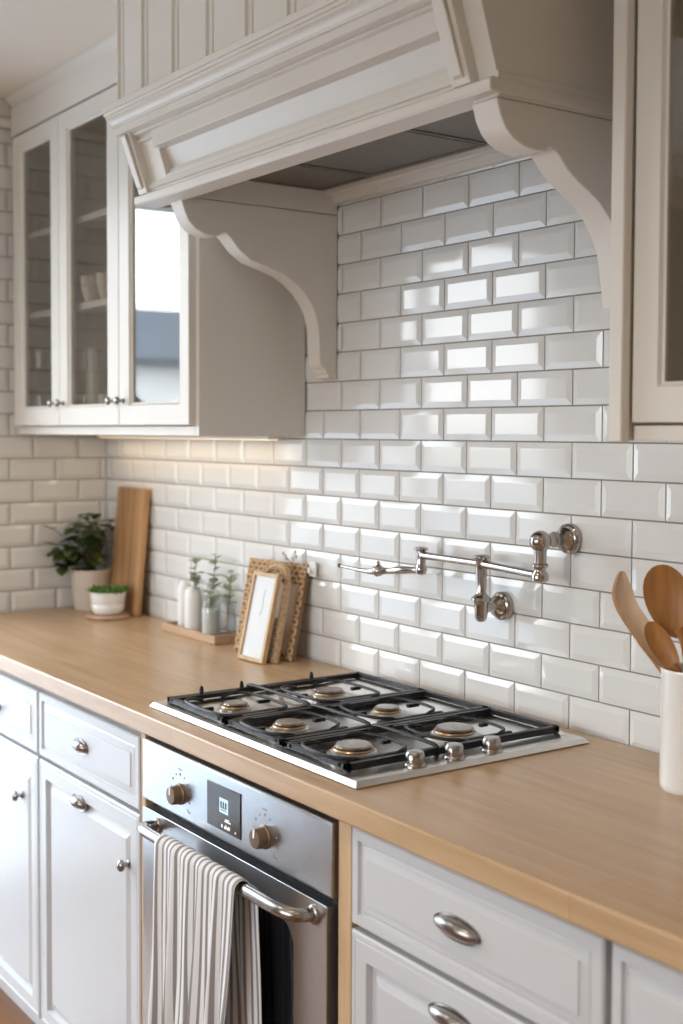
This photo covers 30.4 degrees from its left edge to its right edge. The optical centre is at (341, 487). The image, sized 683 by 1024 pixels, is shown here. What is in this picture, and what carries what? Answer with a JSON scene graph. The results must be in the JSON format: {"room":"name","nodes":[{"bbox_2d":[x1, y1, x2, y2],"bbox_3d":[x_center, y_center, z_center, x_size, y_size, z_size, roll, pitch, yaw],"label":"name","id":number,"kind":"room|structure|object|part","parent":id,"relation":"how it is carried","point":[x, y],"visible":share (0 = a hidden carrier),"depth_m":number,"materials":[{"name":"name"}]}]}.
{"room":"kitchen","nodes":[
{"label":"kitchen","id":0,"kind":"room"},
{"bbox_2d":[0,988,34,1023],"bbox_3d":[-1.002,1.589,0.880,4.500,0.060,5.816,-2,3,-35],"label":"floor","id":1,"kind":"structure","parent":0,"point":[10,1012],"depth_m":3.45,"materials":[{"name":"brown wood"}]},
{"bbox_2d":[0,670,45,1023],"bbox_3d":[-0.683,0.955,3.561,0.640,0.968,0.548,-2,3,-35],"label":"base cabinet","id":2,"kind":"object","parent":1,"relation":"on","point":[20,913],"visible":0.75,"depth_m":3.28,"materials":[{"name":"grey paint"}]},
{"bbox_3d":[-0.838,0.796,3.242,0.027,0.027,0.027,-2,3,-35],"label":"knob","id":3,"kind":"part","parent":2,"relation":"part of","materials":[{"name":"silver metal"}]},
{"bbox_3d":[-0.913,0.580,3.381,0.020,0.159,0.542,-2,3,-35],"label":"drawer","id":4,"kind":"part","parent":2,"relation":"part of","materials":[{"name":"grey paint"}]},
{"bbox_2d":[39,690,141,1023],"bbox_3d":[-0.357,0.977,3.099,0.640,0.968,0.571,-2,3,-35],"label":"base cabinet","id":5,"kind":"object","parent":1,"relation":"on","point":[91,802],"visible":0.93,"depth_m":2.91,"materials":[{"name":"grey paint"}]},
{"bbox_3d":[-0.623,0.739,2.940,0.021,0.038,0.082,-2,3,-35],"label":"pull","id":6,"kind":"part","parent":5,"relation":"part of","materials":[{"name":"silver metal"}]},
{"bbox_3d":[-0.614,0.604,2.922,0.021,0.038,0.082,-2,3,-35],"label":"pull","id":7,"kind":"part","parent":5,"relation":"part of","materials":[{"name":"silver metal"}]},
{"bbox_3d":[-0.588,0.602,2.919,0.020,0.159,0.565,-2,3,-35],"label":"drawer","id":8,"kind":"part","parent":5,"relation":"part of","materials":[{"name":"grey paint"}]},
{"bbox_3d":[-0.474,0.820,2.726,0.027,0.027,0.027,-2,3,-35],"label":"knob","id":9,"kind":"part","parent":5,"relation":"part of","materials":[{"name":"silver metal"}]},
{"bbox_2d":[141,732,153,1023],"bbox_3d":[-0.190,0.989,2.855,0.572,0.968,0.020,-2,3,-35],"label":"strip","id":10,"kind":"object","parent":1,"relation":"on","point":[145,802],"visible":0.08,"depth_m":2.68,"materials":[{"name":"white wood"}]},
{"bbox_2d":[137,737,338,1023],"bbox_3d":[0.002,0.948,2.538,0.660,0.840,0.707,-2,3,-35],"label":"oven","id":11,"kind":"object","parent":1,"relation":"on","point":[286,848],"visible":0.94,"depth_m":2.25,"materials":[{"name":"silver metal"}]},
{"bbox_3d":[-0.333,0.615,2.512,0.024,0.043,0.043,-2,3,-35],"label":"knob","id":12,"kind":"part","parent":11,"relation":"part of","materials":[{"name":"brown metal"}]},
{"bbox_2d":[148,834,261,1023],"bbox_3d":[-0.262,0.879,2.344,0.078,0.379,0.335,-2,3,-35],"label":"tea towel","id":13,"kind":"object","parent":11,"relation":"hanging from","point":[206,969],"visible":0.99,"depth_m":2.32,"materials":[{"name":"fabric"}]},
{"bbox_3d":[-0.236,0.713,2.349,0.062,0.034,0.616,-2,3,-35],"label":"handle","id":14,"kind":"part","parent":11,"relation":"part of","materials":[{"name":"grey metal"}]},
{"bbox_3d":[-0.209,0.607,2.376,0.024,0.130,0.702,-2,3,-35],"label":"control panel","id":15,"kind":"part","parent":11,"relation":"part of","materials":[{"name":"metal"}]},
{"bbox_3d":[-0.147,0.628,2.248,0.024,0.043,0.043,-2,3,-35],"label":"knob","id":16,"kind":"part","parent":11,"relation":"part of","materials":[{"name":"brown metal"}]},
{"bbox_3d":[-0.220,0.968,2.401,0.006,0.450,0.508,-2,3,-35],"label":"door glass","id":17,"kind":"part","parent":11,"relation":"part of","materials":[{"name":"black glass"}]},
{"bbox_2d":[338,820,358,1023],"bbox_3d":[0.237,1.018,2.249,0.572,0.968,0.036,-2,3,-35],"label":"strip","id":18,"kind":"object","parent":1,"relation":"on","point":[346,924],"visible":0.02,"depth_m":2.07,"materials":[{"name":"brown wood"}]},
{"bbox_2d":[352,827,611,1023],"bbox_3d":[0.415,1.029,2.010,0.634,0.968,0.556,-2,3,-35],"label":"base cabinet","id":19,"kind":"object","parent":1,"relation":"on","point":[432,943],"visible":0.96,"depth_m":1.83,"materials":[{"name":"grey paint"}]},
{"bbox_3d":[0.181,0.925,1.840,0.020,0.389,0.550,-2,3,-35],"label":"drawer","id":20,"kind":"part","parent":19,"relation":"part of","materials":[{"name":"grey paint"}]},
{"bbox_3d":[0.154,0.782,1.837,0.021,0.038,0.106,-2,3,-35],"label":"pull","id":21,"kind":"part","parent":19,"relation":"part of","materials":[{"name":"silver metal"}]},
{"bbox_3d":[0.161,0.643,1.822,0.021,0.038,0.106,-2,3,-35],"label":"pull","id":22,"kind":"part","parent":19,"relation":"part of","materials":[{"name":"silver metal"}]},
{"bbox_2d":[611,942,682,1023],"bbox_3d":[0.752,1.052,1.532,0.634,0.968,0.602,-2,3,-35],"label":"base cabinet","id":23,"kind":"object","parent":1,"relation":"on","point":[645,990],"visible":0.56,"depth_m":1.54,"materials":[{"name":"grey paint"}]},
{"bbox_3d":[-0.957,0.937,3.949,0.640,0.968,0.397,-2,3,-35],"label":"base cabinet","id":24,"kind":"object","parent":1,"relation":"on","visible":0},
{"bbox_2d":[0,607,682,972],"bbox_3d":[-0.018,0.494,2.610,0.644,0.041,3.632,-2,3,-35],"label":"countertop","id":25,"kind":"structure","parent":24,"relation":"on","point":[588,836],"depth_m":2.06,"materials":[{"name":"brown wood"}]},
{"bbox_2d":[41,513,114,610],"bbox_3d":[-0.842,0.242,4.127,0.252,0.321,0.211,-2,3,-35],"label":"potted plant","id":26,"kind":"object","parent":25,"relation":"on","point":[82,578],"visible":0.99,"depth_m":4.11,"materials":[{"name":"green plant"}]},
{"bbox_3d":[-0.827,0.335,4.158,0.144,0.133,0.144,-2,3,-35],"label":"pot","id":27,"kind":"part","parent":26,"relation":"part of","materials":[{"name":"beige ceramic"}]},
{"bbox_2d":[87,612,129,620],"bbox_3d":[-0.735,0.405,3.957,0.136,0.012,0.136,-2,3,-35],"label":"coaster","id":28,"kind":"object","parent":25,"relation":"on","point":[123,615],"visible":0.82,"depth_m":3.91,"materials":[{"name":"brown wood"}]},
{"bbox_2d":[85,583,129,614],"bbox_3d":[-0.733,0.351,3.959,0.132,0.095,0.145,-2,3,-35],"label":"potted succulent","id":29,"kind":"object","parent":28,"relation":"on","point":[105,600],"visible":1,"depth_m":3.92,"materials":[{"name":"white ceramic"}]},
{"bbox_2d":[90,591,125,614],"bbox_3d":[-0.737,0.362,3.958,0.112,0.072,0.112,-2,3,-35],"label":"plant pot","id":30,"kind":"object","parent":28,"relation":"on","point":[102,602],"depth_m":3.91,"materials":[{"name":"white ceramic"}]},
{"bbox_2d":[111,486,149,616],"bbox_3d":[-0.685,0.204,4.055,0.054,0.408,0.204,-2,3,-35],"label":"cutting board","id":31,"kind":"object","parent":25,"relation":"on","point":[132,507],"visible":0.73,"depth_m":4.02,"materials":[{"name":"brown wood"}]},
{"bbox_2d":[161,620,236,644],"bbox_3d":[-0.405,0.415,3.612,0.090,0.024,0.320,-2,3,-35],"label":"wooden tray","id":32,"kind":"object","parent":25,"relation":"on","point":[224,636],"visible":0.59,"depth_m":3.55,"materials":[{"name":"brown wood"}]},
{"bbox_2d":[178,581,191,626],"bbox_3d":[-0.460,0.342,3.689,0.042,0.136,0.042,-2,3,-35],"label":"ceramic bottle","id":33,"kind":"object","parent":32,"relation":"on","point":[183,585],"visible":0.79,"depth_m":3.67,"materials":[{"name":"white ceramic"}]},
{"bbox_2d":[185,557,203,630],"bbox_3d":[-0.425,0.308,3.625,0.057,0.210,0.072,-2,3,-35],"label":"ceramic bottle","id":34,"kind":"object","parent":32,"relation":"on","point":[193,594],"visible":0.95,"depth_m":3.60,"materials":[{"name":"white ceramic"}]},
{"bbox_2d":[201,593,220,633],"bbox_3d":[-0.367,0.357,3.526,0.056,0.121,0.056,-2,3,-35],"label":"glass bottle","id":35,"kind":"object","parent":32,"relation":"on","point":[210,617],"visible":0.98,"depth_m":3.51,"materials":[{"name":"clear glass"}]},
{"bbox_2d":[202,554,223,629],"bbox_3d":[-0.364,0.303,3.572,0.064,0.226,0.057,2,3,29],"label":"plant sprig","id":36,"kind":"object","parent":35,"relation":"in","point":[213,561],"visible":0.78,"depth_m":3.57,"materials":[{"name":"green plant"}]},
{"bbox_2d":[216,569,238,633],"bbox_3d":[-0.312,0.325,3.501,0.062,0.189,0.056,1,3,20],"label":"plant sprig","id":37,"kind":"object","parent":32,"relation":"on","point":[232,578],"visible":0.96,"depth_m":3.50,"materials":[{"name":"green plant"}]},
{"bbox_2d":[237,571,281,663],"bbox_3d":[-0.210,0.333,3.228,0.065,0.226,0.110,-2,3,-39],"label":"frame","id":38,"kind":"object","parent":25,"relation":"on","point":[265,587],"visible":1,"depth_m":3.22,"materials":[{"name":"white paper"}]},
{"bbox_2d":[234,557,308,661],"bbox_3d":[-0.186,0.319,3.316,0.068,0.247,0.245,-2,3,-42],"label":"frame","id":39,"kind":"object","parent":25,"relation":"on","point":[299,575],"visible":0.53,"depth_m":3.25,"materials":[{"name":"brown"}]},
{"bbox_2d":[281,550,296,571],"bbox_3d":[-0.136,0.208,3.276,0.024,0.091,0.063,-2,3,-35],"label":"flower sprig","id":40,"kind":"object","parent":39,"relation":"in","point":[294,551],"visible":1,"depth_m":3.27,"materials":[{"name":"plant"}]},
{"bbox_2d":[262,561,290,663],"bbox_3d":[-0.185,0.318,3.247,0.068,0.254,0.131,-2,3,-39],"label":"arched frame","id":41,"kind":"object","parent":25,"relation":"on","point":[279,622],"visible":0.38,"depth_m":3.20,"materials":[{"name":"wood"}]},
{"bbox_2d":[150,671,588,788],"bbox_3d":[0.030,0.457,2.530,0.546,0.041,0.754,-2,3,-35],"label":"gas hob","id":42,"kind":"object","parent":25,"relation":"in","point":[356,730],"visible":1,"depth_m":2.42,"materials":[{"name":"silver metal"}]},
{"bbox_3d":[-0.219,0.459,2.594,0.094,0.010,0.094,-2,3,-35],"label":"burner","id":43,"kind":"part","parent":42,"relation":"part of","materials":[{"name":"silver metal"}]},
{"bbox_3d":[-0.100,0.467,2.425,0.102,0.010,0.102,-2,3,-35],"label":"burner","id":44,"kind":"part","parent":42,"relation":"part of","materials":[{"name":"silver metal"}]},
{"bbox_3d":[-0.026,0.453,2.729,0.104,0.010,0.104,-2,3,-35],"label":"burner","id":45,"kind":"part","parent":42,"relation":"part of","materials":[{"name":"silver metal"}]},
{"bbox_3d":[0.022,0.475,2.252,0.112,0.010,0.112,-2,3,-35],"label":"burner","id":46,"kind":"part","parent":42,"relation":"part of","materials":[{"name":"silver metal"}]},
{"bbox_3d":[0.093,0.461,2.561,0.094,0.010,0.094,-2,3,-35],"label":"burner","id":47,"kind":"part","parent":42,"relation":"part of","materials":[{"name":"silver metal"}]},
{"bbox_3d":[0.127,0.469,2.173,0.041,0.026,0.041,-2,3,-35],"label":"control knob","id":48,"kind":"part","parent":42,"relation":"part of","materials":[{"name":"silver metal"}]},
{"bbox_3d":[0.215,0.469,2.388,0.116,0.010,0.116,-2,3,-35],"label":"burner","id":49,"kind":"part","parent":42,"relation":"part of","materials":[{"name":"silver metal"}]},
{"bbox_3d":[0.200,0.467,2.224,0.041,0.026,0.041,-2,3,-35],"label":"control knob","id":50,"kind":"part","parent":42,"relation":"part of","materials":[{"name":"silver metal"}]},
{"bbox_3d":[0.272,0.465,2.275,0.041,0.026,0.041,-2,3,-35],"label":"control knob","id":51,"kind":"part","parent":42,"relation":"part of","materials":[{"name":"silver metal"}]},
{"bbox_2d":[659,662,682,795],"bbox_3d":[0.578,0.399,2.075,0.103,0.202,0.103,-2,3,-35],"label":"utensil crock","id":52,"kind":"object","parent":25,"relation":"on","point":[671,692],"visible":0.84,"depth_m":2.05,"materials":[{"name":"white ceramic"}]},
{"bbox_2d":[612,571,669,673],"bbox_3d":[0.528,0.315,2.107,0.043,0.338,0.166,-2,4,-44],"label":"wooden spoon","id":53,"kind":"object","parent":52,"relation":"in","point":[629,611],"visible":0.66,"depth_m":2.14,"materials":[{"name":"brown wood"}]},
{"bbox_2d":[643,564,682,658],"bbox_3d":[0.551,0.304,2.090,0.100,0.352,0.025,2,3,27],"label":"wooden spoon","id":54,"kind":"object","parent":52,"relation":"in","point":[663,584],"visible":1,"depth_m":2.09,"materials":[{"name":"brown wood"}]},
{"bbox_2d":[644,621,681,672],"bbox_3d":[0.553,0.354,2.068,0.111,0.263,0.019,1,3,25],"label":"wooden spoon","id":55,"kind":"object","parent":52,"relation":"in","point":[659,641],"visible":0.94,"depth_m":2.08,"materials":[{"name":"brown wood"}]},
{"bbox_2d":[0,116,107,612],"bbox_3d":[-2.585,0.126,3.071,4.500,2.655,0.102,-2,3,-35],"label":"wall","id":56,"kind":"structure","parent":0,"point":[50,480],"depth_m":4.10,"materials":[{"name":"tile"}]},
{"bbox_2d":[0,117,10,128],"bbox_3d":[-1.081,-1.165,3.994,0.719,0.034,0.023,-2,3,-35],"label":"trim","id":57,"kind":"structure","parent":56,"relation":"attached to","point":[4,122],"depth_m":4.00,"materials":[{"name":"beige paint"}]},
{"bbox_2d":[0,98,11,117],"bbox_3d":[-1.087,-1.212,4.000,0.719,0.055,0.006,-2,3,-35],"label":"trim","id":58,"kind":"structure","parent":56,"relation":"attached to","point":[5,108],"depth_m":4.00,"materials":[{"name":"paint"}]},
{"bbox_2d":[0,0,116,98],"bbox_3d":[-0.992,-1.134,0.758,4.500,0.080,5.816,-2,3,-35],"label":"ceiling","id":59,"kind":"structure","parent":0,"point":[37,37],"depth_m":3.33,"materials":[{"name":"paint"}]},
{"bbox_2d":[107,156,682,753],"bbox_3d":[0.799,0.183,2.087,0.102,2.655,5.422,-2,3,-35],"label":"wall","id":60,"kind":"structure","parent":0,"point":[465,413],"depth_m":2.77,"materials":[{"name":"tile"}]},
{"bbox_2d":[6,32,304,439],"bbox_3d":[-0.588,-0.680,3.623,0.358,1.078,1.214,-2,3,-35],"label":"upper cabinet","id":61,"kind":"object","parent":60,"relation":"attached to","point":[194,341],"visible":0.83,"depth_m":3.43,"materials":[{"name":"beige paint"}]},
{"bbox_3d":[-0.935,-0.647,3.870,0.020,0.912,0.370,-2,3,-35],"label":"door","id":62,"kind":"part","parent":61,"relation":"part of","materials":[{"name":"beige paint"}]},
{"bbox_2d":[28,226,50,244],"bbox_3d":[-0.803,-0.795,3.976,0.297,0.020,0.372,-2,3,-35],"label":"shelf","id":63,"kind":"object","parent":61,"relation":"attached to","point":[43,236],"depth_m":3.96,"materials":[{"name":"beige paint"}]},
{"bbox_2d":[28,309,50,322],"bbox_3d":[-0.804,-0.544,3.987,0.297,0.020,0.372,-2,3,-35],"label":"shelf","id":64,"kind":"object","parent":61,"relation":"attached to","point":[41,316],"depth_m":3.96,"materials":[{"name":"beige paint"}]},
{"bbox_3d":[-0.865,-0.251,3.745,0.027,0.023,0.023,-2,3,-35],"label":"knob","id":65,"kind":"part","parent":61,"relation":"part of","materials":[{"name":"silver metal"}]},
{"bbox_3d":[-0.832,-0.249,3.699,0.027,0.023,0.023,-2,3,-35],"label":"knob","id":66,"kind":"part","parent":61,"relation":"part of","materials":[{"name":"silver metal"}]},
{"bbox_3d":[-0.710,-0.632,3.551,0.020,0.912,0.406,-2,3,-35],"label":"door","id":67,"kind":"part","parent":61,"relation":"part of","materials":[{"name":"beige paint"}]},
{"bbox_2d":[74,207,106,229],"bbox_3d":[-0.572,-0.780,3.649,0.297,0.020,0.382,-2,3,-35],"label":"shelf","id":68,"kind":"object","parent":61,"relation":"attached to","point":[96,220],"depth_m":3.66,"materials":[{"name":"beige paint"}]},
{"bbox_2d":[74,298,106,313],"bbox_3d":[-0.573,-0.528,3.660,0.297,0.020,0.382,-2,3,-35],"label":"shelf","id":69,"kind":"object","parent":61,"relation":"attached to","point":[99,306],"depth_m":3.66,"materials":[{"name":"beige paint"}]},
{"bbox_2d":[81,275,100,301],"bbox_3d":[-0.724,-0.577,3.664,0.072,0.075,0.072,-2,3,-35],"label":"cup","id":70,"kind":"object","parent":61,"relation":"on","point":[89,287],"visible":0.58,"depth_m":3.63,"materials":[{"name":"beige ceramic"}]},
{"bbox_2d":[85,347,100,404],"bbox_3d":[-0.739,-0.307,3.733,0.048,0.215,0.048,-2,3,-35],"label":"vase","id":71,"kind":"object","parent":61,"relation":"in","point":[92,386],"visible":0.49,"depth_m":3.71,"materials":[{"name":"white ceramic"}]},
{"bbox_2d":[96,272,106,298],"bbox_3d":[-0.663,-0.573,3.584,0.072,0.075,0.072,-2,3,-35],"label":"cup","id":72,"kind":"object","parent":61,"relation":"on","point":[101,276],"visible":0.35,"depth_m":3.56,"materials":[{"name":"beige ceramic"}]},
{"bbox_2d":[98,394,107,403],"bbox_3d":[-0.671,-0.234,3.675,0.080,0.075,0.080,-2,3,-35],"label":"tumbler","id":73,"kind":"object","parent":61,"relation":"in","point":[101,397],"visible":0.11,"depth_m":3.64,"materials":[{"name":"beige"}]},
{"bbox_3d":[-0.693,-0.618,3.563,0.021,0.938,1.196,-2,3,-35],"label":"frame","id":74,"kind":"part","parent":61,"relation":"part of","materials":[{"name":"beige paint"}]},
{"bbox_3d":[-0.629,-0.235,3.410,0.027,0.023,0.023,-2,3,-35],"label":"knob","id":75,"kind":"part","parent":61,"relation":"part of","materials":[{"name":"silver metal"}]},
{"bbox_3d":[-0.597,-0.233,3.365,0.027,0.023,0.023,-2,3,-35],"label":"knob","id":76,"kind":"part","parent":61,"relation":"part of","materials":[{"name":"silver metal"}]},
{"bbox_2d":[136,205,172,210],"bbox_3d":[-0.337,-0.764,3.316,0.297,0.020,0.386,-2,3,-35],"label":"shelf","id":77,"kind":"object","parent":61,"relation":"attached to","point":[169,207],"depth_m":3.42,"materials":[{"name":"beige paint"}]},
{"bbox_3d":[-0.478,-0.616,3.221,0.020,0.912,0.394,-2,3,-35],"label":"door","id":78,"kind":"part","parent":61,"relation":"part of","materials":[{"name":"beige paint"}]},
{"bbox_2d":[100,437,261,439],"bbox_3d":[-0.479,-0.144,3.692,0.030,0.002,1.040,-2,3,-35],"label":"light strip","id":79,"kind":"object","parent":61,"relation":"attached to","point":[226,438],"depth_m":3.52,"materials":[{"name":"beige plastic"}]},
{"bbox_2d":[307,561,316,576],"bbox_3d":[-0.078,0.209,3.216,0.019,0.038,0.030,-2,3,-35],"label":"wall hook","id":80,"kind":"object","parent":60,"relation":"attached to","point":[312,569],"visible":1,"depth_m":3.21,"materials":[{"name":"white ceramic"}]},
{"bbox_2d":[101,0,613,379],"bbox_3d":[0.037,-0.706,2.546,0.577,0.923,1.258,-2,3,-35],"label":"range hood","id":81,"kind":"object","parent":60,"relation":"attached to","point":[253,120],"visible":0.91,"depth_m":2.40,"materials":[{"name":"beige paint"}]},
{"bbox_3d":[-0.157,-1.008,2.407,0.017,0.308,1.238,-2,3,-35],"label":"breast panel","id":82,"kind":"part","parent":81,"relation":"part of","materials":[{"name":"beige paint"}]},
{"bbox_3d":[-0.162,-0.819,2.391,0.078,0.066,1.242,-2,3,-35],"label":"crown moulding","id":83,"kind":"part","parent":81,"relation":"part of","materials":[{"name":"beige paint"}]},
{"bbox_3d":[-0.127,-0.723,2.454,0.092,0.132,1.093,-2,3,-35],"label":"panel","id":84,"kind":"part","parent":81,"relation":"part of","materials":[{"name":"beige paint"}]},
{"bbox_3d":[-0.147,-0.721,2.883,0.388,0.004,0.208,-2,3,-35],"label":"filter frame","id":85,"kind":"part","parent":81,"relation":"part of","materials":[{"name":"grey metal"}]},
{"bbox_3d":[0.070,-0.658,2.576,0.487,0.034,1.241,-2,3,-35],"label":"moulding","id":86,"kind":"part","parent":81,"relation":"part of","materials":[{"name":"beige paint"}]},
{"bbox_3d":[0.028,-0.709,2.635,0.388,0.004,0.388,-2,3,-35],"label":"filter frame","id":87,"kind":"part","parent":81,"relation":"part of","materials":[{"name":"grey metal"}]},
{"bbox_3d":[0.265,-0.693,2.298,0.388,0.004,0.425,-2,3,-35],"label":"filter frame","id":88,"kind":"part","parent":81,"relation":"part of","materials":[{"name":"grey metal"}]},
{"bbox_2d":[337,523,581,621],"bbox_3d":[0.226,0.168,2.721,0.106,0.216,0.704,-2,3,-35],"label":"tap","id":89,"kind":"object","parent":60,"relation":"attached to","point":[568,538],"visible":1,"depth_m":2.60,"materials":[{"name":"silver metal"}]},
{"bbox_3d":[0.045,0.185,2.930,0.145,0.037,0.029,3,4,45],"label":"spout","id":90,"kind":"part","parent":89,"relation":"part of","materials":[{"name":"silver metal"}]},
{"bbox_3d":[0.135,0.167,2.834,0.032,0.076,0.151,-2,4,-44],"label":"elbow arm","id":91,"kind":"part","parent":89,"relation":"part of","materials":[{"name":"silver metal"}]},
{"bbox_3d":[0.284,0.160,2.614,0.022,0.022,0.416,-1,3,-31],"label":"arm","id":92,"kind":"part","parent":89,"relation":"part of","materials":[{"name":"silver metal"}]},
{"bbox_3d":[0.298,0.209,2.615,0.058,0.141,0.041,-2,3,-35],"label":"support post","id":93,"kind":"part","parent":89,"relation":"part of","materials":[{"name":"silver metal"}]},
{"bbox_2d":[608,0,682,441],"bbox_3d":[0.724,-0.596,1.781,0.336,1.068,0.608,-2,3,-35],"label":"upper cabinet","id":94,"kind":"object","parent":60,"relation":"attached to","point":[646,351],"visible":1,"depth_m":1.92,"materials":[{"name":"beige paint"}]},
{"bbox_3d":[0.625,-0.601,1.694,0.020,1.025,0.576,-2,3,-35],"label":"door","id":95,"kind":"part","parent":94,"relation":"part of","materials":[{"name":"beige paint"}]},
{"bbox_2d":[673,153,682,176],"bbox_3d":[0.749,-0.494,1.801,0.242,0.022,0.556,-2,3,-35],"label":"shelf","id":96,"kind":"object","parent":94,"relation":"attached to","point":[677,158],"depth_m":1.93,"materials":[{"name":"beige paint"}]},
{"bbox_2d":[676,0,682,15],"bbox_3d":[0.750,-0.744,1.790,0.242,0.022,0.556,-2,3,-35],"label":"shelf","id":97,"kind":"object","parent":94,"relation":"attached to","point":[679,3],"depth_m":1.94,"materials":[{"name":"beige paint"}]}
]}

